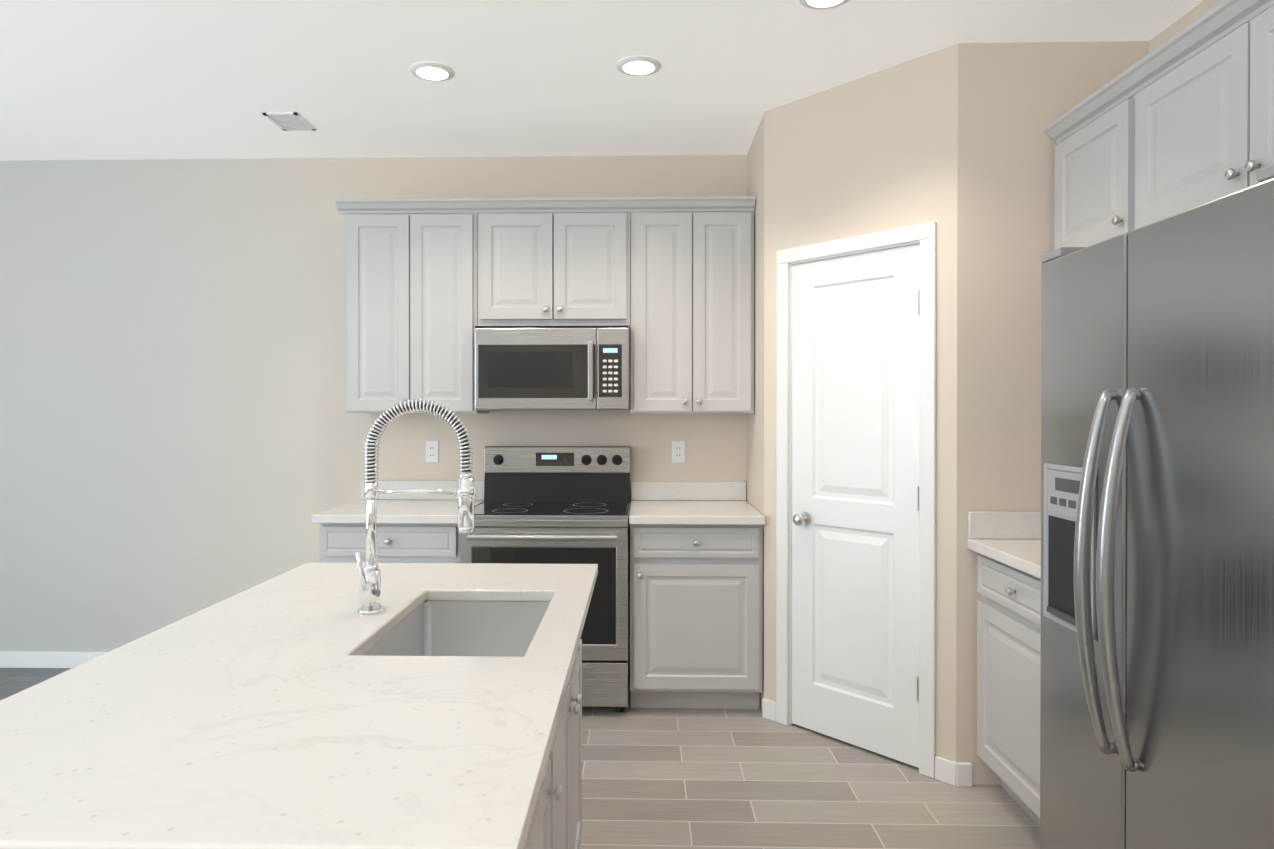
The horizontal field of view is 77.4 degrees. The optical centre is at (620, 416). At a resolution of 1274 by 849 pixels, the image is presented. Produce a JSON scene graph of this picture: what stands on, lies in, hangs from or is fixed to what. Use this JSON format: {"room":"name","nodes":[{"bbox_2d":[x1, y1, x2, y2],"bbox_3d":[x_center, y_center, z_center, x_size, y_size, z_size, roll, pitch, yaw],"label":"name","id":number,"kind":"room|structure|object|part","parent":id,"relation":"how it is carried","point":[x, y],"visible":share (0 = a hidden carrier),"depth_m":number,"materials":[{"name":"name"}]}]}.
{"room":"kitchen","nodes":[
{"label":"kitchen","id":0,"kind":"room"},
{"bbox_2d":[0,155,746,651],"bbox_3d":[-1.308,-0.014,4.302,6.750,2.740,0.100,0,0,1],"label":"wall","id":1,"kind":"structure","parent":0,"point":[182,433],"depth_m":4.28,"materials":[{"name":"paint"}]},
{"bbox_2d":[0,651,106,667],"bbox_3d":[-2.969,1.314,4.295,3.170,0.085,0.014,0,0,1],"label":"baseboard","id":2,"kind":"structure","parent":1,"relation":"attached to","point":[8,659],"depth_m":4.28,"materials":[{"name":"white"}]},
{"bbox_2d":[364,441,376,461],"bbox_3d":[-1.336,0.184,4.248,0.070,0.115,0.011,0,0,1],"label":"light switch","id":3,"kind":"object","parent":1,"relation":"attached to","point":[366,450],"visible":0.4,"depth_m":4.25,"materials":[{"name":"white plastic"}]},
{"bbox_2d":[339,208,488,412],"bbox_3d":[-1.035,-0.512,4.077,0.658,0.988,0.327,0,0,1],"label":"upper cabinet","id":4,"kind":"object","parent":1,"relation":"attached to","point":[431,284],"depth_m":3.92,"materials":[{"name":"grey wood"}]},
{"bbox_3d":[-1.197,-0.511,3.927,0.307,0.964,0.020,0,0,1],"label":"door","id":5,"kind":"part","parent":4,"relation":"part of","materials":[{"name":"grey wood"}]},
{"bbox_3d":[-0.881,-0.511,3.919,0.307,0.964,0.020,0,0,1],"label":"door","id":6,"kind":"part","parent":4,"relation":"part of","materials":[{"name":"grey wood"}]},
{"bbox_2d":[360,481,483,499],"bbox_3d":[-1.054,0.391,4.235,0.672,0.100,0.020,0,0,1],"label":"backsplash","id":7,"kind":"structure","parent":1,"relation":"attached to","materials":[{"name":"white stone"}]},
{"bbox_2d":[426,441,438,461],"bbox_3d":[-1.006,0.185,4.241,0.070,0.115,0.008,0,0,1],"label":"electrical outlet","id":8,"kind":"object","parent":1,"relation":"attached to","point":[432,451],"visible":1,"depth_m":4.24,"materials":[{"name":"white plastic"}]},
{"bbox_2d":[471,197,634,327],"bbox_3d":[-0.327,-0.756,4.057,0.754,0.623,0.327,0,0,1],"label":"upper cabinet","id":9,"kind":"object","parent":1,"relation":"attached to","point":[544,261],"depth_m":3.90,"materials":[{"name":"grey wood"}]},
{"bbox_3d":[-0.512,-0.736,3.908,0.355,0.513,0.020,0,0,1],"label":"door","id":10,"kind":"part","parent":9,"relation":"part of","materials":[{"name":"grey wood"}]},
{"bbox_3d":[-0.369,-1.036,4.041,2.051,0.062,0.357,0,0,1],"label":"crown","id":11,"kind":"part","parent":9,"relation":"part of","materials":[{"name":"grey wood"}]},
{"bbox_2d":[475,325,629,409],"bbox_3d":[-0.329,-0.237,4.003,0.748,0.406,0.440,0,0,1],"label":"microwave","id":12,"kind":"object","parent":9,"relation":"attached to","point":[552,367],"visible":1,"depth_m":3.82,"materials":[{"name":"silver metal"}]},
{"bbox_3d":[-0.404,-0.219,3.824,0.566,0.257,0.002,0,0,1],"label":"door glass","id":13,"kind":"part","parent":12,"relation":"part of","materials":[{"name":"black glass"}]},
{"bbox_3d":[-0.144,-0.218,3.797,0.026,0.281,0.038,0,0,1],"label":"handle","id":14,"kind":"part","parent":12,"relation":"part of","materials":[{"name":"silver metal"}]},
{"bbox_3d":[-0.050,-0.221,3.815,0.110,0.253,0.002,0,0,1],"label":"panel","id":15,"kind":"part","parent":12,"relation":"part of","materials":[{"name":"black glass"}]},
{"bbox_3d":[-0.150,-0.736,3.899,0.355,0.513,0.020,0,0,1],"label":"door","id":16,"kind":"part","parent":9,"relation":"part of","materials":[{"name":"grey wood"}]},
{"bbox_2d":[672,441,684,462],"bbox_3d":[0.304,0.185,4.208,0.070,0.115,0.008,0,0,1],"label":"electrical outlet","id":17,"kind":"object","parent":1,"relation":"attached to","point":[678,451],"visible":1,"depth_m":4.21,"materials":[{"name":"white plastic"}]},
{"bbox_2d":[631,481,745,500],"bbox_3d":[0.358,0.392,4.199,0.608,0.100,0.020,0,0,1],"label":"backsplash","id":18,"kind":"structure","parent":1,"relation":"attached to","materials":[{"name":"white stone"}]},
{"bbox_2d":[630,208,753,412],"bbox_3d":[0.344,-0.511,4.042,0.625,0.988,0.327,0,0,1],"label":"upper cabinet","id":19,"kind":"object","parent":1,"relation":"attached to","point":[692,337],"depth_m":3.88,"materials":[{"name":"grey wood"}]},
{"bbox_3d":[0.206,-0.510,3.891,0.280,0.964,0.020,0,0,1],"label":"door","id":20,"kind":"part","parent":19,"relation":"part of","materials":[{"name":"grey wood"}]},
{"bbox_3d":[0.494,-0.510,3.884,0.280,0.964,0.020,0,0,1],"label":"door","id":21,"kind":"part","parent":19,"relation":"part of","materials":[{"name":"grey wood"}]},
{"bbox_2d":[0,668,1039,848],"bbox_3d":[-1.398,1.425,0.771,6.750,0.100,7.180,0,0,1],"label":"floor","id":22,"kind":"structure","parent":0,"point":[666,778],"depth_m":2.89,"materials":[{"name":"grey tile"}]},
{"bbox_2d":[311,481,483,562],"bbox_3d":[-1.062,0.851,3.924,0.672,1.015,0.648,0,0,1],"label":"base cabinet","id":23,"kind":"object","parent":22,"relation":"on","point":[417,528],"visible":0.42,"depth_m":3.65,"materials":[{"name":"grey wood"}]},
{"bbox_3d":[-1.219,0.951,3.655,0.306,0.567,0.020,0,0,1],"label":"door","id":24,"kind":"part","parent":23,"relation":"part of","materials":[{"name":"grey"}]},
{"bbox_3d":[-1.062,0.570,3.626,0.029,0.030,0.026,0,0,1],"label":"drawer knob","id":25,"kind":"part","parent":23,"relation":"part of","materials":[{"name":"silver metal"}]},
{"bbox_3d":[-1.062,0.570,3.649,0.619,0.135,0.020,0,0,1],"label":"drawer","id":26,"kind":"part","parent":23,"relation":"part of","materials":[{"name":"grey wood"}]},
{"bbox_2d":[311,500,483,523],"bbox_3d":[-1.062,0.462,3.922,0.672,0.038,0.648,0,0,1],"label":"countertop","id":27,"kind":"structure","parent":23,"relation":"on","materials":[{"name":"white stone"}]},
{"bbox_3d":[-0.905,0.951,3.647,0.306,0.567,0.020,0,0,1],"label":"door","id":28,"kind":"part","parent":23,"relation":"part of","materials":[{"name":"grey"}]},
{"bbox_2d":[460,446,629,712],"bbox_3d":[-0.341,0.759,3.875,0.765,1.200,0.697,0,0,1],"label":"range","id":29,"kind":"object","parent":22,"relation":"on","point":[555,505],"visible":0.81,"depth_m":3.60,"materials":[{"name":"silver metal"}]},
{"bbox_2d":[460,526,627,660],"bbox_3d":[-0.348,0.800,3.581,0.757,0.596,0.107,0,0,1],"label":"oven","id":30,"kind":"object","parent":29,"relation":"in","point":[604,637],"depth_m":3.58,"materials":[{"name":"silver glass"}]},
{"bbox_2d":[542,455,556,458],"bbox_3d":[-0.373,0.211,4.148,0.080,0.023,0.001,0,0,1],"label":"clock","id":31,"kind":"object","parent":29,"relation":"on","point":[543,456],"depth_m":4.15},
{"bbox_2d":[474,501,629,518],"bbox_3d":[-0.340,0.453,3.880,0.765,0.020,0.545,0,0,1],"label":"cooktop","id":32,"kind":"object","parent":29,"relation":"in","point":[488,509],"depth_m":3.76,"materials":[{"name":"black glass"}]},
{"bbox_3d":[-0.347,1.205,3.608,0.757,0.190,0.057,0,0,1],"label":"drawer","id":33,"kind":"part","parent":29,"relation":"part of","materials":[{"name":"silver metal"}]},
{"bbox_2d":[528,607,588,848],"bbox_3d":[-0.483,0.929,1.698,0.752,0.883,1.449,0,0,1],"label":"kitchen island","id":34,"kind":"object","parent":22,"relation":"on","point":[558,825],"depth_m":1.89,"materials":[{"name":"grey wood"}]},
{"bbox_2d":[0,563,597,848],"bbox_3d":[-0.542,0.470,1.655,0.904,0.030,1.600,0,0,1],"label":"island countertop","id":35,"kind":"structure","parent":34,"relation":"on","point":[266,715],"depth_m":1.17,"materials":[{"name":"white stone"}]},
{"bbox_2d":[352,399,475,614],"bbox_3d":[-0.475,0.207,1.836,0.276,0.495,0.094,0,0,1],"label":"faucet","id":36,"kind":"object","parent":35,"relation":"on","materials":[{"name":"silver metal"}]},
{"bbox_2d":[372,595,539,650],"bbox_3d":[-0.347,0.594,1.801,0.349,0.242,0.564,0,0,1],"label":"sink","id":37,"kind":"object","parent":35,"relation":"in","point":[446,622],"depth_m":2.08,"materials":[{"name":"silver metal"}]},
{"bbox_3d":[-0.154,0.960,1.277,0.020,0.575,0.564,0,0,1],"label":"cab door","id":38,"kind":"part","parent":34,"relation":"part of","materials":[{"name":"grey wood"}]},
{"bbox_3d":[-0.132,0.575,1.275,0.026,0.030,0.029,0,0,1],"label":"cab drawer knob","id":39,"kind":"part","parent":34,"relation":"part of","materials":[{"name":"silver metal"}]},
{"bbox_3d":[-0.125,0.721,1.527,0.026,0.030,0.029,0,0,1],"label":"cab knob","id":40,"kind":"part","parent":34,"relation":"part of","materials":[{"name":"silver metal"}]},
{"bbox_3d":[-0.141,0.957,1.792,0.020,0.575,0.390,0,0,1],"label":"cab door","id":41,"kind":"part","parent":34,"relation":"part of","materials":[{"name":"grey wood"}]},
{"bbox_3d":[-0.114,0.719,1.955,0.026,0.030,0.029,0,0,1],"label":"cab knob","id":42,"kind":"part","parent":34,"relation":"part of","materials":[{"name":"silver metal"}]},
{"bbox_3d":[-0.131,0.955,2.189,0.020,0.575,0.390,0,0,1],"label":"cab door","id":43,"kind":"part","parent":34,"relation":"part of","materials":[{"name":"grey wood"}]},
{"bbox_3d":[-0.113,0.719,2.023,0.026,0.030,0.029,0,0,1],"label":"cab knob","id":44,"kind":"part","parent":34,"relation":"part of","materials":[{"name":"silver metal"}]},
{"bbox_2d":[629,481,764,708],"bbox_3d":[0.350,0.851,3.888,0.608,1.015,0.648,0,0,1],"label":"base cabinet","id":45,"kind":"object","parent":22,"relation":"on","point":[696,594],"visible":1,"depth_m":3.61,"materials":[{"name":"grey wood"}]},
{"bbox_3d":[0.089,0.718,3.598,0.029,0.030,0.026,0,0,1],"label":"knob","id":46,"kind":"part","parent":45,"relation":"part of","materials":[{"name":"silver metal"}]},
{"bbox_3d":[0.343,0.571,3.613,0.568,0.135,0.020,0,0,1],"label":"drawer","id":47,"kind":"part","parent":45,"relation":"part of","materials":[{"name":"grey wood"}]},
{"bbox_3d":[0.343,0.952,3.615,0.568,0.567,0.020,0,0,1],"label":"door","id":48,"kind":"part","parent":45,"relation":"part of","materials":[{"name":"grey wood"}]},
{"bbox_3d":[0.343,0.571,3.590,0.029,0.030,0.026,0,0,1],"label":"drawer knob","id":49,"kind":"part","parent":45,"relation":"part of","materials":[{"name":"silver metal"}]},
{"bbox_2d":[629,500,764,524],"bbox_3d":[0.350,0.463,3.886,0.608,0.038,0.648,0,0,1],"label":"countertop","id":50,"kind":"structure","parent":45,"relation":"on","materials":[{"name":"white stone"}]},
{"bbox_2d":[968,511,1040,825],"bbox_3d":[1.596,0.858,2.615,0.652,1.015,0.628,0,0,1],"label":"base cabinet","id":51,"kind":"object","parent":22,"relation":"on","point":[1006,546],"visible":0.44,"depth_m":2.70,"materials":[{"name":"grey wood"}]},
{"bbox_2d":[968,539,1040,578],"bbox_3d":[1.596,0.469,2.613,0.652,0.038,0.628,0,0,1],"label":"countertop","id":52,"kind":"structure","parent":51,"relation":"on","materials":[{"name":"white stone"}]},
{"bbox_3d":[1.310,0.576,2.622,0.020,0.135,0.590,0,0,1],"label":"drawer","id":53,"kind":"part","parent":51,"relation":"part of","materials":[{"name":"grey wood"}]},
{"bbox_3d":[1.310,0.957,2.624,0.020,0.567,0.590,0,0,1],"label":"door","id":54,"kind":"part","parent":51,"relation":"part of","materials":[{"name":"grey wood"}]},
{"bbox_3d":[1.287,0.576,2.622,0.026,0.030,0.029,0,0,1],"label":"drawer knob","id":55,"kind":"part","parent":51,"relation":"part of","materials":[{"name":"silver metal"}]},
{"bbox_2d":[1040,164,1273,848],"bbox_3d":[1.503,0.452,1.837,0.790,1.835,0.915,0,0,1],"label":"refrigerator","id":56,"kind":"object","parent":22,"relation":"on","point":[1157,559],"visible":1,"depth_m":1.76,"materials":[{"name":"grey metal"}]},
{"bbox_3d":[1.205,0.210,2.141,0.002,0.115,0.210,0,0,1],"label":"dispenser panel","id":57,"kind":"part","parent":56,"relation":"part of","materials":[{"name":"grey plastic"}]},
{"bbox_3d":[1.205,0.350,2.142,0.006,0.435,0.250,0,0,1],"label":"dispenser frame","id":58,"kind":"part","parent":56,"relation":"part of","materials":[{"name":"grey plastic"}]},
{"bbox_2d":[1040,233,1127,848],"bbox_3d":[1.242,0.416,2.100,0.070,1.715,0.399,0,0,1],"label":"freezer","id":59,"kind":"object","parent":56,"relation":"in","point":[1084,315],"depth_m":2.11,"materials":[{"name":"silver metal"}]},
{"bbox_2d":[1074,389,1115,754],"bbox_3d":[1.159,0.379,1.946,0.096,0.895,0.036,0,0,1],"label":"handle","id":60,"kind":"object","parent":56,"relation":"in","point":[1105,412],"depth_m":1.94,"materials":[{"name":"silver metal"}]},
{"bbox_2d":[0,0,1203,160],"bbox_3d":[-1.398,-1.415,0.756,6.750,0.100,7.180,0,0,1],"label":"ceiling","id":61,"kind":"structure","parent":0,"point":[136,79],"depth_m":3.13,"materials":[{"name":"white paint"}]},
{"bbox_2d":[262,112,315,130],"bbox_3d":[-1.543,-1.376,3.711,0.160,0.008,0.210,0,0,1],"label":"ceiling vent","id":62,"kind":"object","parent":61,"relation":"in","point":[290,121],"visible":1,"depth_m":3.71,"materials":[{"name":"white metal"}]},
{"bbox_2d":[410,62,454,80],"bbox_3d":[-0.751,-1.372,3.171,0.176,0.010,0.176,0,0,1],"label":"recessed light","id":63,"kind":"object","parent":61,"relation":"in","point":[432,71],"visible":0.94,"depth_m":3.15,"materials":[{"name":"white plastic"}]},
{"bbox_2d":[616,56,660,75],"bbox_3d":[0.071,-1.372,3.120,0.176,0.010,0.176,0,0,1],"label":"recessed light","id":64,"kind":"object","parent":61,"relation":"in","point":[638,65],"visible":0.94,"depth_m":3.10,"materials":[{"name":"white plastic"}]},
{"bbox_2d":[799,0,848,9],"bbox_3d":[0.669,-1.369,2.590,0.176,0.010,0.176,0,0,1],"label":"recessed light","id":65,"kind":"object","parent":61,"relation":"in","point":[819,4],"visible":0.94,"depth_m":2.63,"materials":[{"name":"white plastic"}]},
{"bbox_2d":[747,112,764,709],"bbox_3d":[0.708,-0.012,3.901,0.100,2.740,0.600,0,0,1],"label":"wall","id":66,"kind":"structure","parent":0,"point":[755,419],"depth_m":3.78,"materials":[{"name":"paint"}]},
{"bbox_2d":[764,43,957,761],"bbox_3d":[0.983,-0.008,3.303,0.100,2.740,0.890,0,0,-42],"label":"wall","id":67,"kind":"structure","parent":0,"point":[872,153],"depth_m":3.15,"materials":[{"name":"paint"}]},
{"bbox_2d":[776,221,936,777],"bbox_3d":[0.977,0.313,3.300,0.116,2.097,0.734,0,0,-42],"label":"door","id":68,"kind":"structure","parent":67,"relation":"attached to","point":[855,459],"depth_m":3.25,"materials":[{"name":"white wood"}]},
{"bbox_2d":[793,290,919,701],"bbox_3d":[0.942,0.302,3.231,0.070,1.574,0.568,0,0,-42],"label":"hardware piece","id":69,"kind":"object","parent":68,"relation":"attached to","point":[803,518],"visible":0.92,"depth_m":3.39,"materials":[{"name":"silver metal"}]},
{"bbox_2d":[762,698,955,785],"bbox_3d":[0.942,1.319,3.271,0.014,0.085,0.894,0,0,-42],"label":"baseboard","id":70,"kind":"structure","parent":67,"relation":"attached to","point":[945,770],"depth_m":2.98,"materials":[{"name":"white wood"}]},
{"bbox_2d":[956,41,1148,785],"bbox_3d":[1.588,-0.007,2.978,0.692,2.740,0.100,0,0,1],"label":"wall","id":71,"kind":"structure","parent":0,"point":[1015,99],"depth_m":2.93,"materials":[{"name":"paint"}]},
{"bbox_2d":[956,763,971,786],"bbox_3d":[1.266,1.321,2.937,0.058,0.085,0.014,0,0,1],"label":"baseboard","id":72,"kind":"structure","parent":71,"relation":"attached to","point":[963,774],"depth_m":2.93,"materials":[{"name":"white wood"}]},
{"bbox_2d":[968,511,1040,538],"bbox_3d":[1.605,0.399,2.916,0.650,0.100,0.020,0,0,1],"label":"backsplash","id":73,"kind":"structure","parent":71,"relation":"attached to","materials":[{"name":"white stone"}]},
{"bbox_2d":[1149,0,1223,52],"bbox_3d":[1.926,0.006,0.679,0.100,2.740,7.180,0,0,1],"label":"wall","id":74,"kind":"structure","parent":0,"point":[1201,9],"depth_m":2.73,"materials":[{"name":"paint"}]},
{"bbox_2d":[1044,80,1111,249],"bbox_3d":[1.749,-0.810,2.640,0.347,0.500,0.550,0,0,1],"label":"upper cabinet","id":75,"kind":"object","parent":74,"relation":"attached to","point":[1080,134],"depth_m":2.72,"materials":[{"name":"grey wood"}]},
{"bbox_3d":[1.723,-1.026,2.193,0.377,0.062,1.445,0,0,1],"label":"crown","id":76,"kind":"part","parent":75,"relation":"part of","materials":[{"name":"grey wood"}]},
{"bbox_2d":[1108,0,1273,238],"bbox_3d":[1.733,-0.806,2.007,0.347,0.500,1.013,0,0,1],"label":"upper cabinet","id":77,"kind":"object","parent":74,"relation":"attached to","point":[1181,121],"depth_m":2.17,"materials":[{"name":"grey wood"}]},
{"bbox_3d":[1.587,-0.779,2.683,0.020,0.414,0.439,0,0,1],"label":"door","id":78,"kind":"part","parent":77,"relation":"part of","materials":[{"name":"grey wood"}]},
{"bbox_3d":[1.559,-0.616,2.495,0.026,0.030,0.029,0,0,1],"label":"knob","id":79,"kind":"part","parent":77,"relation":"part of","materials":[{"name":"silver metal"}]},
{"bbox_3d":[1.575,-0.776,2.202,0.020,0.414,0.447,0,0,1],"label":"door","id":80,"kind":"part","parent":77,"relation":"part of","materials":[{"name":"grey wood"}]},
{"bbox_3d":[1.547,-0.613,2.010,0.026,0.030,0.029,0,0,1],"label":"knob","id":81,"kind":"part","parent":77,"relation":"part of","materials":[{"name":"silver metal"}]},
{"bbox_3d":[1.545,-0.613,1.942,0.026,0.030,0.029,0,0,1],"label":"knob","id":82,"kind":"part","parent":77,"relation":"part of","materials":[{"name":"silver metal"}]},
{"bbox_3d":[1.563,-0.774,1.747,0.020,0.414,0.447,0,0,1],"label":"door","id":83,"kind":"part","parent":77,"relation":"part of","materials":[{"name":"grey wood"}]}
]}

